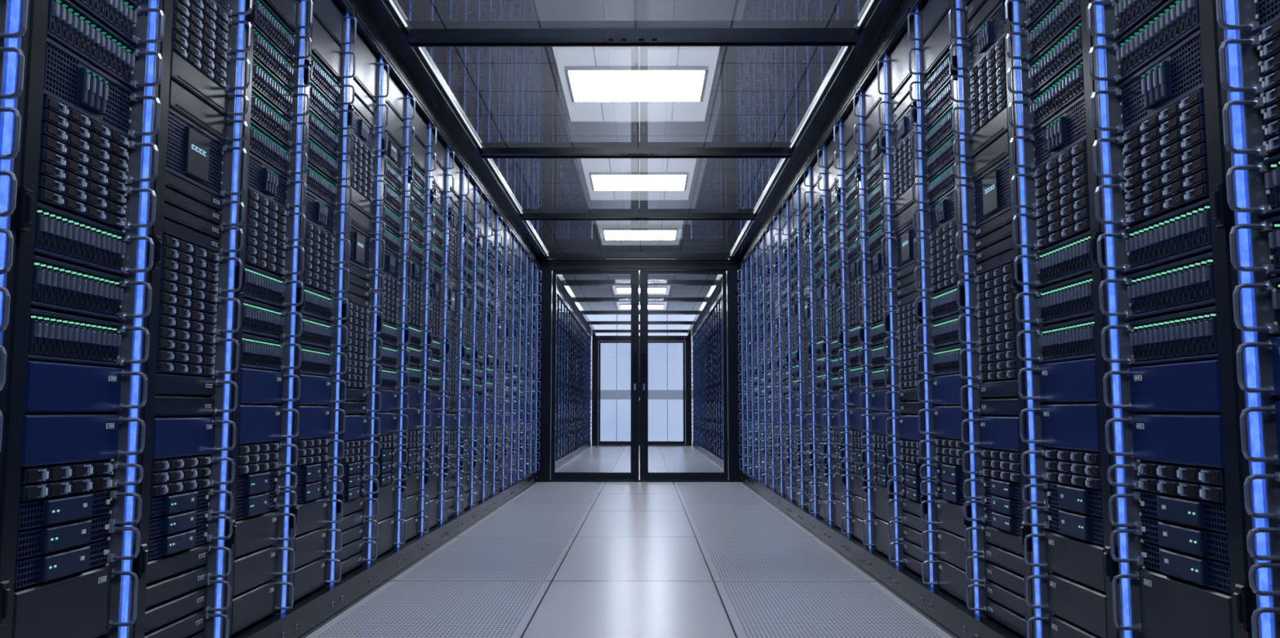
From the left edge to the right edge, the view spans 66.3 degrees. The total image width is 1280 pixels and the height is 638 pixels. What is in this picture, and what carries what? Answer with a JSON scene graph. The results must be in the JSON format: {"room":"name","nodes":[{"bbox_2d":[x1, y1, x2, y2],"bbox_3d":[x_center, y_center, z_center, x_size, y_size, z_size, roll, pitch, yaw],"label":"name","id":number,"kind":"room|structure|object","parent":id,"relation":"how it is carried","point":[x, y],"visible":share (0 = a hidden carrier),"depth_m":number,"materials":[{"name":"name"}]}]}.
{"room":"server room","nodes":[
{"label":"server room","id":0,"kind":"room"},
{"bbox_2d":[305,442,952,637],"bbox_3d":[-0.008,1.797,10.378,6.400,0.100,27.000,0,-5,0],"label":"floor","id":1,"kind":"structure","parent":0,"point":[557,559],"depth_m":4.61,"materials":[{"name":"tile"}]},
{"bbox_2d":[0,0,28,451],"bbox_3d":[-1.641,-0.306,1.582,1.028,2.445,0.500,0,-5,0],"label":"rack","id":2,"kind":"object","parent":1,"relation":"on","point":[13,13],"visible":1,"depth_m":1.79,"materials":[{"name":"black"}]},
{"bbox_2d":[0,0,164,637],"bbox_3d":[-1.639,-0.259,2.080,1.028,2.445,0.500,0,-5,0],"label":"rack","id":3,"kind":"object","parent":1,"relation":"on","point":[70,393],"visible":1,"depth_m":2.06,"materials":[{"name":"black metal"}]},
{"bbox_2d":[128,0,253,637],"bbox_3d":[-1.637,-0.213,2.578,1.028,2.445,0.500,0,-5,0],"label":"rack","id":4,"kind":"object","parent":1,"relation":"on","point":[178,566],"visible":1,"depth_m":2.58,"materials":[{"name":"black metal"}]},
{"bbox_2d":[221,0,312,637],"bbox_3d":[-1.635,-0.166,3.076,1.028,2.445,0.500,0,-5,0],"label":"rack","id":5,"kind":"object","parent":1,"relation":"on","point":[260,486],"visible":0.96,"depth_m":3.10,"materials":[{"name":"black metal"}]},
{"bbox_2d":[286,0,356,637],"bbox_3d":[-1.633,-0.119,3.574,1.028,2.445,0.500,0,-5,0],"label":"rack","id":6,"kind":"object","parent":1,"relation":"on","point":[313,544],"visible":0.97,"depth_m":3.61,"materials":[{"name":"black metal"}]},
{"bbox_2d":[333,0,389,614],"bbox_3d":[-1.631,-0.072,4.071,1.028,2.445,0.500,0,-5,0],"label":"rack","id":7,"kind":"object","parent":1,"relation":"on","point":[370,46],"visible":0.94,"depth_m":4.12,"materials":[{"name":"black metal"}]},
{"bbox_2d":[370,40,415,590],"bbox_3d":[-1.629,-0.026,4.569,1.028,2.445,0.500,0,-5,0],"label":"rack","id":8,"kind":"object","parent":1,"relation":"on","point":[388,562],"visible":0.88,"depth_m":4.63,"materials":[{"name":"black metal"}]},
{"bbox_2d":[400,77,436,571],"bbox_3d":[-1.627,0.021,5.067,1.028,2.445,0.500,0,-5,0],"label":"rack","id":9,"kind":"object","parent":1,"relation":"on","point":[414,545],"visible":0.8,"depth_m":5.14,"materials":[{"name":"black metal"}]},
{"bbox_2d":[422,108,454,555],"bbox_3d":[-1.625,0.068,5.565,1.028,2.445,0.500,0,-5,0],"label":"rack","id":10,"kind":"object","parent":1,"relation":"on","point":[436,532],"visible":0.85,"depth_m":5.65,"materials":[{"name":"black metal"}]},
{"bbox_2d":[442,133,469,543],"bbox_3d":[-1.622,0.114,6.063,1.028,2.445,0.500,0,-5,0],"label":"rack","id":11,"kind":"object","parent":1,"relation":"on","point":[452,529],"visible":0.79,"depth_m":6.16,"materials":[{"name":"black metal"}]},
{"bbox_2d":[458,155,481,532],"bbox_3d":[-1.620,0.161,6.561,1.028,2.445,0.500,0,-5,0],"label":"rack","id":12,"kind":"object","parent":1,"relation":"on","point":[467,520],"visible":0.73,"depth_m":6.66,"materials":[{"name":"black metal"}]},
{"bbox_2d":[472,173,493,524],"bbox_3d":[-1.618,0.208,7.058,1.028,2.445,0.500,0,-5,0],"label":"rack","id":13,"kind":"object","parent":1,"relation":"on","point":[480,511],"visible":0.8,"depth_m":7.16,"materials":[{"name":"black metal"}]},
{"bbox_2d":[484,189,502,515],"bbox_3d":[-1.616,0.254,7.556,1.028,2.445,0.500,0,-5,0],"label":"rack","id":14,"kind":"object","parent":1,"relation":"on","point":[491,506],"visible":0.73,"depth_m":7.67,"materials":[{"name":"black metal"}]},
{"bbox_2d":[494,204,511,509],"bbox_3d":[-1.614,0.301,8.054,1.028,2.445,0.500,0,-5,0],"label":"rack","id":15,"kind":"object","parent":1,"relation":"on","point":[500,499],"visible":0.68,"depth_m":8.18,"materials":[{"name":"black metal"}]},
{"bbox_2d":[503,215,518,502],"bbox_3d":[-1.612,0.348,8.552,1.028,2.445,0.500,0,-5,0],"label":"rack","id":16,"kind":"object","parent":1,"relation":"on","point":[509,489],"visible":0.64,"depth_m":8.67,"materials":[{"name":"black metal"}]},
{"bbox_2d":[511,226,524,497],"bbox_3d":[-1.610,0.395,9.050,1.028,2.445,0.500,0,-5,0],"label":"rack","id":17,"kind":"object","parent":1,"relation":"on","point":[519,236],"visible":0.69,"depth_m":9.17,"materials":[{"name":"black metal"}]},
{"bbox_2d":[519,236,531,493],"bbox_3d":[-1.608,0.441,9.547,1.028,2.445,0.500,0,-5,0],"label":"rack","id":18,"kind":"object","parent":1,"relation":"on","point":[523,484],"visible":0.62,"depth_m":9.67,"materials":[{"name":"black metal"}]},
{"bbox_2d":[524,244,536,488],"bbox_3d":[-1.606,0.488,10.045,1.028,2.445,0.500,0,-5,0],"label":"rack","id":19,"kind":"object","parent":1,"relation":"on","point":[529,481],"visible":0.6,"depth_m":10.17,"materials":[{"name":"black metal"}]},
{"bbox_2d":[531,253,541,484],"bbox_3d":[-1.604,0.535,10.543,1.028,2.445,0.500,0,-5,0],"label":"rack","id":20,"kind":"object","parent":1,"relation":"on","point":[535,477],"visible":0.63,"depth_m":10.67,"materials":[{"name":"black metal"}]},
{"bbox_2d":[536,268,539,471],"bbox_3d":[-1.601,0.601,11.250,1.028,2.445,0.500,0,-5,0],"label":"rack","id":21,"kind":"object","parent":1,"relation":"on","point":[538,268],"visible":0.09,"depth_m":11.01,"materials":[{"name":"black metal"}]},
{"bbox_2d":[555,284,559,470],"bbox_3d":[-1.594,0.741,12.743,1.028,2.445,0.500,0,-5,0],"label":"rack","id":22,"kind":"object","parent":1,"relation":"on","point":[557,285],"visible":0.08,"depth_m":12.92,"materials":[{"name":"black metal"}]},
{"bbox_2d":[555,286,561,469],"bbox_3d":[-1.592,0.788,13.241,1.028,2.445,0.500,0,-5,0],"label":"rack","id":23,"kind":"object","parent":1,"relation":"on","point":[558,289],"visible":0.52,"depth_m":13.40,"materials":[{"name":"black metal"}]},
{"bbox_2d":[558,289,564,466],"bbox_3d":[-1.590,0.835,13.739,1.028,2.445,0.500,0,-5,0],"label":"rack","id":24,"kind":"object","parent":1,"relation":"on","point":[561,302],"visible":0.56,"depth_m":13.88,"materials":[{"name":"black metal"}]},
{"bbox_2d":[560,294,567,465],"bbox_3d":[-1.588,0.881,14.237,1.028,2.445,0.500,0,-5,0],"label":"rack","id":25,"kind":"object","parent":1,"relation":"on","point":[563,456],"visible":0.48,"depth_m":14.38,"materials":[{"name":"black metal"}]},
{"bbox_2d":[564,297,569,463],"bbox_3d":[-1.586,0.928,14.735,1.028,2.445,0.500,0,-5,0],"label":"rack","id":26,"kind":"object","parent":1,"relation":"on","point":[566,411],"visible":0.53,"depth_m":14.88,"materials":[{"name":"black metal"}]},
{"bbox_2d":[566,302,572,461],"bbox_3d":[-1.584,0.975,15.232,1.028,2.445,0.500,0,-5,0],"label":"rack","id":27,"kind":"object","parent":1,"relation":"on","point":[570,305],"visible":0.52,"depth_m":15.38,"materials":[{"name":"black metal"}]},
{"bbox_2d":[568,306,574,459],"bbox_3d":[-1.582,1.021,15.730,1.028,2.445,0.500,0,-5,0],"label":"rack","id":28,"kind":"object","parent":1,"relation":"on","point":[571,311],"visible":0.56,"depth_m":15.88,"materials":[{"name":"black metal"}]},
{"bbox_2d":[571,308,577,458],"bbox_3d":[-1.580,1.068,16.228,1.028,2.445,0.500,0,-5,0],"label":"rack","id":29,"kind":"object","parent":1,"relation":"on","point":[574,311],"visible":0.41,"depth_m":16.37,"materials":[{"name":"black metal"}]},
{"bbox_2d":[573,311,578,457],"bbox_3d":[-1.578,1.115,16.726,1.028,2.445,0.500,0,-5,0],"label":"rack","id":30,"kind":"object","parent":1,"relation":"on","point":[575,343],"visible":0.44,"depth_m":16.89,"materials":[{"name":"black metal"}]},
{"bbox_2d":[575,314,580,455],"bbox_3d":[-1.575,1.161,17.224,1.028,2.445,0.500,0,-5,0],"label":"rack","id":31,"kind":"object","parent":1,"relation":"on","point":[578,317],"visible":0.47,"depth_m":17.37,"materials":[{"name":"black metal"}]},
{"bbox_2d":[577,318,582,453],"bbox_3d":[-1.573,1.208,17.721,1.028,2.445,0.500,0,-5,0],"label":"rack","id":32,"kind":"object","parent":1,"relation":"on","point":[580,322],"visible":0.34,"depth_m":17.88,"materials":[{"name":"black metal"}]},
{"bbox_2d":[579,320,584,453],"bbox_3d":[-1.571,1.255,18.219,1.028,2.445,0.500,0,-5,0],"label":"rack","id":33,"kind":"object","parent":1,"relation":"on","point":[581,325],"visible":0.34,"depth_m":18.39,"materials":[{"name":"black metal"}]},
{"bbox_2d":[581,322,585,452],"bbox_3d":[-1.569,1.302,18.717,1.028,2.445,0.500,0,-5,0],"label":"rack","id":34,"kind":"object","parent":1,"relation":"on","point":[583,335],"visible":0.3,"depth_m":18.90,"materials":[{"name":"black metal"}]},
{"bbox_2d":[582,324,586,450],"bbox_3d":[-1.567,1.348,19.215,1.028,2.445,0.500,0,-5,0],"label":"rack","id":35,"kind":"object","parent":1,"relation":"on","point":[584,340],"visible":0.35,"depth_m":19.40,"materials":[{"name":"black metal"}]},
{"bbox_2d":[584,327,588,449],"bbox_3d":[-1.565,1.395,19.713,1.028,2.445,0.500,0,-5,0],"label":"rack","id":36,"kind":"object","parent":1,"relation":"on","point":[586,331],"visible":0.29,"depth_m":19.91,"materials":[{"name":"black metal"}]},
{"bbox_2d":[586,329,590,448],"bbox_3d":[-1.563,1.442,20.210,1.028,2.445,0.500,0,-5,0],"label":"rack","id":37,"kind":"object","parent":1,"relation":"on","point":[587,405],"visible":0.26,"depth_m":20.38,"materials":[{"name":"black metal"}]},
{"bbox_2d":[587,331,591,447],"bbox_3d":[-1.561,1.488,20.708,1.028,2.445,0.500,0,-5,0],"label":"rack","id":38,"kind":"object","parent":1,"relation":"on","point":[588,371],"visible":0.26,"depth_m":20.88,"materials":[{"name":"black metal"}]},
{"bbox_2d":[588,333,592,447],"bbox_3d":[-1.559,1.535,21.206,1.028,2.445,0.500,0,-5,0],"label":"rack","id":39,"kind":"object","parent":1,"relation":"on","point":[590,333],"visible":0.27,"depth_m":21.40,"materials":[{"name":"black metal"}]},
{"bbox_2d":[537,258,741,481],"bbox_3d":[-0.007,0.560,10.839,2.220,2.450,0.132,0,-5,0],"label":"trim","id":40,"kind":"structure","parent":1,"relation":"on","point":[547,266],"depth_m":10.81,"materials":[{"name":"black metal"}]},
{"bbox_2d":[551,270,639,479],"bbox_3d":[-0.495,0.607,10.811,0.964,2.308,0.104,0,-5,0],"label":"door","id":41,"kind":"structure","parent":40,"relation":"attached to","point":[634,473],"depth_m":10.80,"materials":[{"name":"black"}]},
{"bbox_2d":[360,0,902,259],"bbox_3d":[-0.034,-1.317,4.438,2.260,0.108,12.990,0,-5,0],"label":"frame","id":42,"kind":"structure","parent":40,"relation":"on","point":[860,41],"depth_m":4.94,"materials":[{"name":"black metal"}]},
{"bbox_2d":[388,0,874,255],"bbox_3d":[-0.033,-1.276,4.620,2.016,0.008,12.380,0,-5,0],"label":"lights","id":43,"kind":"object","parent":42,"relation":"attached to","point":[391,2],"depth_m":5.49},
{"bbox_2d":[532,228,744,254],"bbox_3d":[-0.034,-1.312,4.412,2.020,0.001,12.940,0,-5,0],"label":"roof panel","id":44,"kind":"object","parent":42,"relation":"attached to","point":[554,241],"visible":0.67,"depth_m":10.02,"materials":[{"name":"glass"}]},
{"bbox_2d":[640,270,728,479],"bbox_3d":[0.481,0.606,10.807,0.964,2.308,0.104,0,-5,0],"label":"door","id":45,"kind":"structure","parent":40,"relation":"attached to","point":[644,473],"depth_m":10.79,"materials":[{"name":"black"}]},
{"bbox_2d":[591,335,691,445],"bbox_3d":[0.040,1.598,21.901,2.220,2.450,0.132,0,-5,0],"label":"trim","id":46,"kind":"structure","parent":1,"relation":"on","point":[687,339],"depth_m":21.88,"materials":[{"name":"black metal"}]},
{"bbox_2d":[598,341,639,444],"bbox_3d":[-0.448,1.644,21.872,0.964,2.308,0.104,0,-5,0],"label":"door","id":47,"kind":"structure","parent":46,"relation":"attached to","point":[600,442],"depth_m":21.86,"materials":[{"name":"black"}]},
{"bbox_2d":[556,274,722,335],"bbox_3d":[0.017,-0.186,16.515,2.260,0.105,10.950,0,-5,0],"label":"roof frame","id":48,"kind":"object","parent":46,"relation":"on","point":[563,285],"visible":0.69,"depth_m":15.05,"materials":[{"name":"black metal"}]},
{"bbox_2d":[648,341,685,444],"bbox_3d":[0.528,1.644,21.868,0.964,2.308,0.104,0,-5,0],"label":"door","id":49,"kind":"structure","parent":46,"relation":"attached to","point":[650,442],"depth_m":21.81,"materials":[{"name":"black"}]},
{"bbox_2d":[691,333,694,446],"bbox_3d":[1.633,1.534,21.193,1.028,2.445,0.500,0,-5,0],"label":"rack","id":50,"kind":"object","parent":1,"relation":"on","point":[693,431],"visible":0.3,"depth_m":21.33,"materials":[{"name":"black metal"}]},
{"bbox_2d":[692,331,695,447],"bbox_3d":[1.631,1.487,20.695,1.028,2.445,0.500,0,-5,0],"label":"rack","id":51,"kind":"object","parent":1,"relation":"on","point":[694,368],"visible":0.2,"depth_m":20.89,"materials":[{"name":"black metal"}]},
{"bbox_2d":[693,329,697,448],"bbox_3d":[1.629,1.440,20.197,1.028,2.445,0.500,0,-5,0],"label":"rack","id":52,"kind":"object","parent":1,"relation":"on","point":[695,330],"visible":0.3,"depth_m":20.37,"materials":[{"name":"black metal"}]},
{"bbox_2d":[694,327,697,448],"bbox_3d":[1.627,1.394,19.699,1.028,2.445,0.500,0,-5,0],"label":"rack","id":53,"kind":"object","parent":1,"relation":"on","point":[696,353],"visible":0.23,"depth_m":19.88,"materials":[{"name":"black metal"}]},
{"bbox_2d":[695,324,699,450],"bbox_3d":[1.624,1.347,19.201,1.028,2.445,0.500,0,-5,0],"label":"rack","id":54,"kind":"object","parent":1,"relation":"on","point":[698,365],"visible":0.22,"depth_m":19.36,"materials":[{"name":"black metal"}]},
{"bbox_2d":[697,323,701,451],"bbox_3d":[1.622,1.300,18.704,1.028,2.445,0.500,0,-5,0],"label":"rack","id":55,"kind":"object","parent":1,"relation":"on","point":[700,433],"visible":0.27,"depth_m":18.89,"materials":[{"name":"black metal"}]},
{"bbox_2d":[698,320,702,453],"bbox_3d":[1.620,1.254,18.206,1.028,2.445,0.500,0,-5,0],"label":"rack","id":56,"kind":"object","parent":1,"relation":"on","point":[700,325],"visible":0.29,"depth_m":18.40,"materials":[{"name":"black metal"}]},
{"bbox_2d":[700,318,704,453],"bbox_3d":[1.618,1.207,17.708,1.028,2.445,0.500,0,-5,0],"label":"rack","id":57,"kind":"object","parent":1,"relation":"on","point":[702,322],"visible":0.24,"depth_m":17.89,"materials":[{"name":"black metal"}]},
{"bbox_2d":[702,315,706,455],"bbox_3d":[1.616,1.160,17.210,1.028,2.445,0.500,0,-5,0],"label":"rack","id":58,"kind":"object","parent":1,"relation":"on","point":[704,324],"visible":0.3,"depth_m":17.38,"materials":[{"name":"black metal"}]},
{"bbox_2d":[703,311,708,456],"bbox_3d":[1.614,1.113,16.712,1.028,2.445,0.500,0,-5,0],"label":"rack","id":59,"kind":"object","parent":1,"relation":"on","point":[705,314],"visible":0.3,"depth_m":16.88,"materials":[{"name":"black metal"}]},
{"bbox_2d":[705,309,710,457],"bbox_3d":[1.612,1.067,16.215,1.028,2.445,0.500,0,-5,0],"label":"rack","id":60,"kind":"object","parent":1,"relation":"on","point":[708,314],"visible":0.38,"depth_m":16.39,"materials":[{"name":"black metal"}]},
{"bbox_2d":[706,306,712,459],"bbox_3d":[1.610,1.020,15.717,1.028,2.445,0.500,0,-5,0],"label":"rack","id":61,"kind":"object","parent":1,"relation":"on","point":[709,308],"visible":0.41,"depth_m":15.87,"materials":[{"name":"black metal"}]},
{"bbox_2d":[709,302,714,461],"bbox_3d":[1.608,0.973,15.219,1.028,2.445,0.500,0,-5,0],"label":"rack","id":62,"kind":"object","parent":1,"relation":"on","point":[711,305],"visible":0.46,"depth_m":15.39,"materials":[{"name":"black metal"}]},
{"bbox_2d":[711,298,717,462],"bbox_3d":[1.605,0.927,14.721,1.028,2.445,0.500,0,-5,0],"label":"rack","id":63,"kind":"object","parent":1,"relation":"on","point":[713,301],"visible":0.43,"depth_m":14.88,"materials":[{"name":"black metal"}]},
{"bbox_2d":[713,294,719,464],"bbox_3d":[1.603,0.880,14.223,1.028,2.445,0.500,0,-5,0],"label":"rack","id":64,"kind":"object","parent":1,"relation":"on","point":[716,297],"visible":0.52,"depth_m":14.38,"materials":[{"name":"black metal"}]},
{"bbox_2d":[715,290,722,466],"bbox_3d":[1.601,0.833,13.726,1.028,2.445,0.500,0,-5,0],"label":"rack","id":65,"kind":"object","parent":1,"relation":"on","point":[718,294],"visible":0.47,"depth_m":13.87,"materials":[{"name":"black metal"}]},
{"bbox_2d":[718,287,723,468],"bbox_3d":[1.599,0.787,13.228,1.028,2.445,0.500,0,-5,0],"label":"rack","id":66,"kind":"object","parent":1,"relation":"on","point":[721,290],"visible":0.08,"depth_m":13.43,"materials":[{"name":"black metal"}]},
{"bbox_2d":[721,293,723,458],"bbox_3d":[1.597,0.740,12.730,1.028,2.445,0.500,0,-5,0],"label":"rack","id":67,"kind":"object","parent":1,"relation":"on","point":[722,294],"visible":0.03,"depth_m":12.91,"materials":[{"name":"black metal"}]},
{"bbox_2d":[739,268,742,471],"bbox_3d":[1.591,0.600,11.236,1.028,2.445,0.500,0,-5,0],"label":"rack","id":68,"kind":"object","parent":1,"relation":"on","point":[740,268],"visible":0.09,"depth_m":10.99,"materials":[{"name":"black metal"}]},
{"bbox_2d":[737,253,747,484],"bbox_3d":[1.588,0.531,10.500,1.028,2.445,0.500,0,-5,0],"label":"rack","id":69,"kind":"object","parent":1,"relation":"on","point":[742,261],"visible":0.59,"depth_m":10.63,"materials":[{"name":"black metal"}]},
{"bbox_2d":[742,244,752,488],"bbox_3d":[1.586,0.484,10.002,1.028,2.445,0.500,0,-5,0],"label":"rack","id":70,"kind":"object","parent":1,"relation":"on","point":[748,482],"visible":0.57,"depth_m":10.13,"materials":[{"name":"black metal"}]},
{"bbox_2d":[746,235,759,493],"bbox_3d":[1.584,0.437,9.504,1.028,2.445,0.500,0,-5,0],"label":"rack","id":71,"kind":"object","parent":1,"relation":"on","point":[754,486],"visible":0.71,"depth_m":9.63,"materials":[{"name":"black metal"}]},
{"bbox_2d":[752,226,765,497],"bbox_3d":[1.581,0.391,9.006,1.028,2.445,0.500,0,-5,0],"label":"rack","id":72,"kind":"object","parent":1,"relation":"on","point":[757,235],"visible":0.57,"depth_m":9.13,"materials":[{"name":"black metal"}]},
{"bbox_2d":[758,214,773,502],"bbox_3d":[1.579,0.344,8.508,1.028,2.445,0.500,0,-5,0],"label":"rack","id":73,"kind":"object","parent":1,"relation":"on","point":[767,495],"visible":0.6,"depth_m":8.63,"materials":[{"name":"black metal"}]},
{"bbox_2d":[765,202,781,509],"bbox_3d":[1.577,0.297,8.011,1.028,2.445,0.500,0,-5,0],"label":"rack","id":74,"kind":"object","parent":1,"relation":"on","point":[775,499],"visible":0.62,"depth_m":8.13,"materials":[{"name":"black metal"}]},
{"bbox_2d":[773,188,791,516],"bbox_3d":[1.575,0.250,7.513,1.028,2.445,0.500,0,-5,0],"label":"rack","id":75,"kind":"object","parent":1,"relation":"on","point":[784,505],"visible":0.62,"depth_m":7.63,"materials":[{"name":"black metal"}]},
{"bbox_2d":[782,171,801,524],"bbox_3d":[1.573,0.204,7.015,1.028,2.445,0.500,0,-5,0],"label":"rack","id":76,"kind":"object","parent":1,"relation":"on","point":[794,513],"visible":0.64,"depth_m":7.13,"materials":[{"name":"black metal"}]},
{"bbox_2d":[791,153,814,533],"bbox_3d":[1.571,0.157,6.517,1.028,2.445,0.500,0,-5,0],"label":"rack","id":77,"kind":"object","parent":1,"relation":"on","point":[806,522],"visible":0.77,"depth_m":6.63,"materials":[{"name":"black metal"}]},
{"bbox_2d":[804,131,829,544],"bbox_3d":[1.569,0.110,6.019,1.028,2.445,0.500,0,-5,0],"label":"rack","id":78,"kind":"object","parent":1,"relation":"on","point":[819,529],"visible":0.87,"depth_m":6.13,"materials":[{"name":"black metal"}]},
{"bbox_2d":[817,105,847,556],"bbox_3d":[1.567,0.064,5.522,1.028,2.445,0.500,0,-5,0],"label":"rack","id":79,"kind":"object","parent":1,"relation":"on","point":[835,540],"visible":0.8,"depth_m":5.62,"materials":[{"name":"black metal"}]},
{"bbox_2d":[833,74,868,572],"bbox_3d":[1.565,0.017,5.024,1.028,2.445,0.500,0,-5,0],"label":"rack","id":80,"kind":"object","parent":1,"relation":"on","point":[854,545],"visible":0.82,"depth_m":5.11,"materials":[{"name":"black metal"}]},
{"bbox_2d":[853,36,895,592],"bbox_3d":[1.563,-0.030,4.526,1.028,2.445,0.500,0,-5,0],"label":"rack","id":81,"kind":"object","parent":1,"relation":"on","point":[878,562],"visible":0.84,"depth_m":4.60,"materials":[{"name":"black metal"}]},
{"bbox_2d":[877,0,929,617],"bbox_3d":[1.560,-0.076,4.028,1.028,2.445,0.500,0,-5,0],"label":"rack","id":82,"kind":"object","parent":1,"relation":"on","point":[895,45],"visible":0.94,"depth_m":4.09,"materials":[{"name":"black metal"}]},
{"bbox_2d":[907,0,974,637],"bbox_3d":[1.558,-0.123,3.530,1.028,2.445,0.500,0,-5,0],"label":"rack","id":83,"kind":"object","parent":1,"relation":"on","point":[947,608],"visible":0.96,"depth_m":3.58,"materials":[{"name":"black metal"}]},
{"bbox_2d":[948,0,1035,637],"bbox_3d":[1.556,-0.170,3.033,1.028,2.445,0.500,0,-5,0],"label":"rack","id":84,"kind":"object","parent":1,"relation":"on","point":[1001,571],"visible":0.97,"depth_m":3.07,"materials":[{"name":"black metal"}]},
{"bbox_2d":[1004,0,1122,637],"bbox_3d":[1.554,-0.217,2.535,1.028,2.445,0.500,0,-5,0],"label":"rack","id":85,"kind":"object","parent":1,"relation":"on","point":[1074,568],"visible":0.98,"depth_m":2.54,"materials":[{"name":"black metal"}]},
{"bbox_2d":[1086,0,1257,637],"bbox_3d":[1.552,-0.263,2.037,1.028,2.445,0.500,0,-5,0],"label":"rack","id":86,"kind":"object","parent":1,"relation":"on","point":[1184,524],"visible":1,"depth_m":2.03,"materials":[{"name":"black metal"}]},
{"bbox_2d":[1216,0,1279,637],"bbox_3d":[1.550,-0.310,1.539,1.028,2.445,0.500,0,-5,0],"label":"rack","id":87,"kind":"object","parent":1,"relation":"on","point":[1249,53],"visible":1,"depth_m":1.71,"materials":[{"name":"black"}]},
{"bbox_2d":[396,0,866,310],"bbox_3d":[-0.008,-1.458,10.683,6.600,0.100,27.200,0,-5,0],"label":"ceiling","id":88,"kind":"structure","parent":0,"point":[511,96],"depth_m":7.66,"materials":[{"name":"metal"}]},
{"bbox_2d":[550,46,721,122],"bbox_3d":[-0.023,-1.713,7.141,1.124,0.055,1.924,0,-5,0],"label":"ceiling light panel","id":89,"kind":"object","parent":88,"relation":"in","point":[598,84],"depth_m":7.04,"materials":[{"name":"white plastic"}]},
{"bbox_2d":[578,158,697,200],"bbox_3d":[-0.010,-1.430,10.158,1.124,0.055,1.924,0,-5,0],"label":"ceiling light panel","id":90,"kind":"object","parent":88,"relation":"in","point":[605,179],"depth_m":9.97,"materials":[{"name":"white plastic"}]},
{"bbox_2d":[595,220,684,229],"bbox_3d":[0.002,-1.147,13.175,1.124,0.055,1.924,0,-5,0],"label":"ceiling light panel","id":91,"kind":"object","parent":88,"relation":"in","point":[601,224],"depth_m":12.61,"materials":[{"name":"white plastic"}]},
{"bbox_2d":[612,285,671,294],"bbox_3d":[0.028,-0.581,19.208,1.124,0.055,1.924,0,-5,0],"label":"ceiling light panel","id":92,"kind":"object","parent":88,"relation":"in","point":[618,290],"depth_m":19.15,"materials":[{"name":"white plastic"}]},
{"bbox_2d":[616,302,666,310],"bbox_3d":[0.041,-0.298,22.225,1.124,0.055,1.924,0,-5,0],"label":"ceiling light panel","id":93,"kind":"object","parent":88,"relation":"in","point":[620,305],"depth_m":22.15,"materials":[{"name":"white plastic"}]},
{"bbox_2d":[586,314,696,442],"bbox_3d":[0.049,1.435,24.021,6.400,3.170,0.100,0,-5,0],"label":"wall","id":94,"kind":"structure","parent":0,"point":[657,352],"depth_m":23.97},
{"bbox_2d":[590,314,693,440],"bbox_3d":[0.049,1.429,23.951,6.400,3.170,0.040,0,-5,0],"label":"trim","id":95,"kind":"structure","parent":94,"relation":"attached to","point":[616,393],"depth_m":23.89,"materials":[{"name":"grey metal"}]}
]}

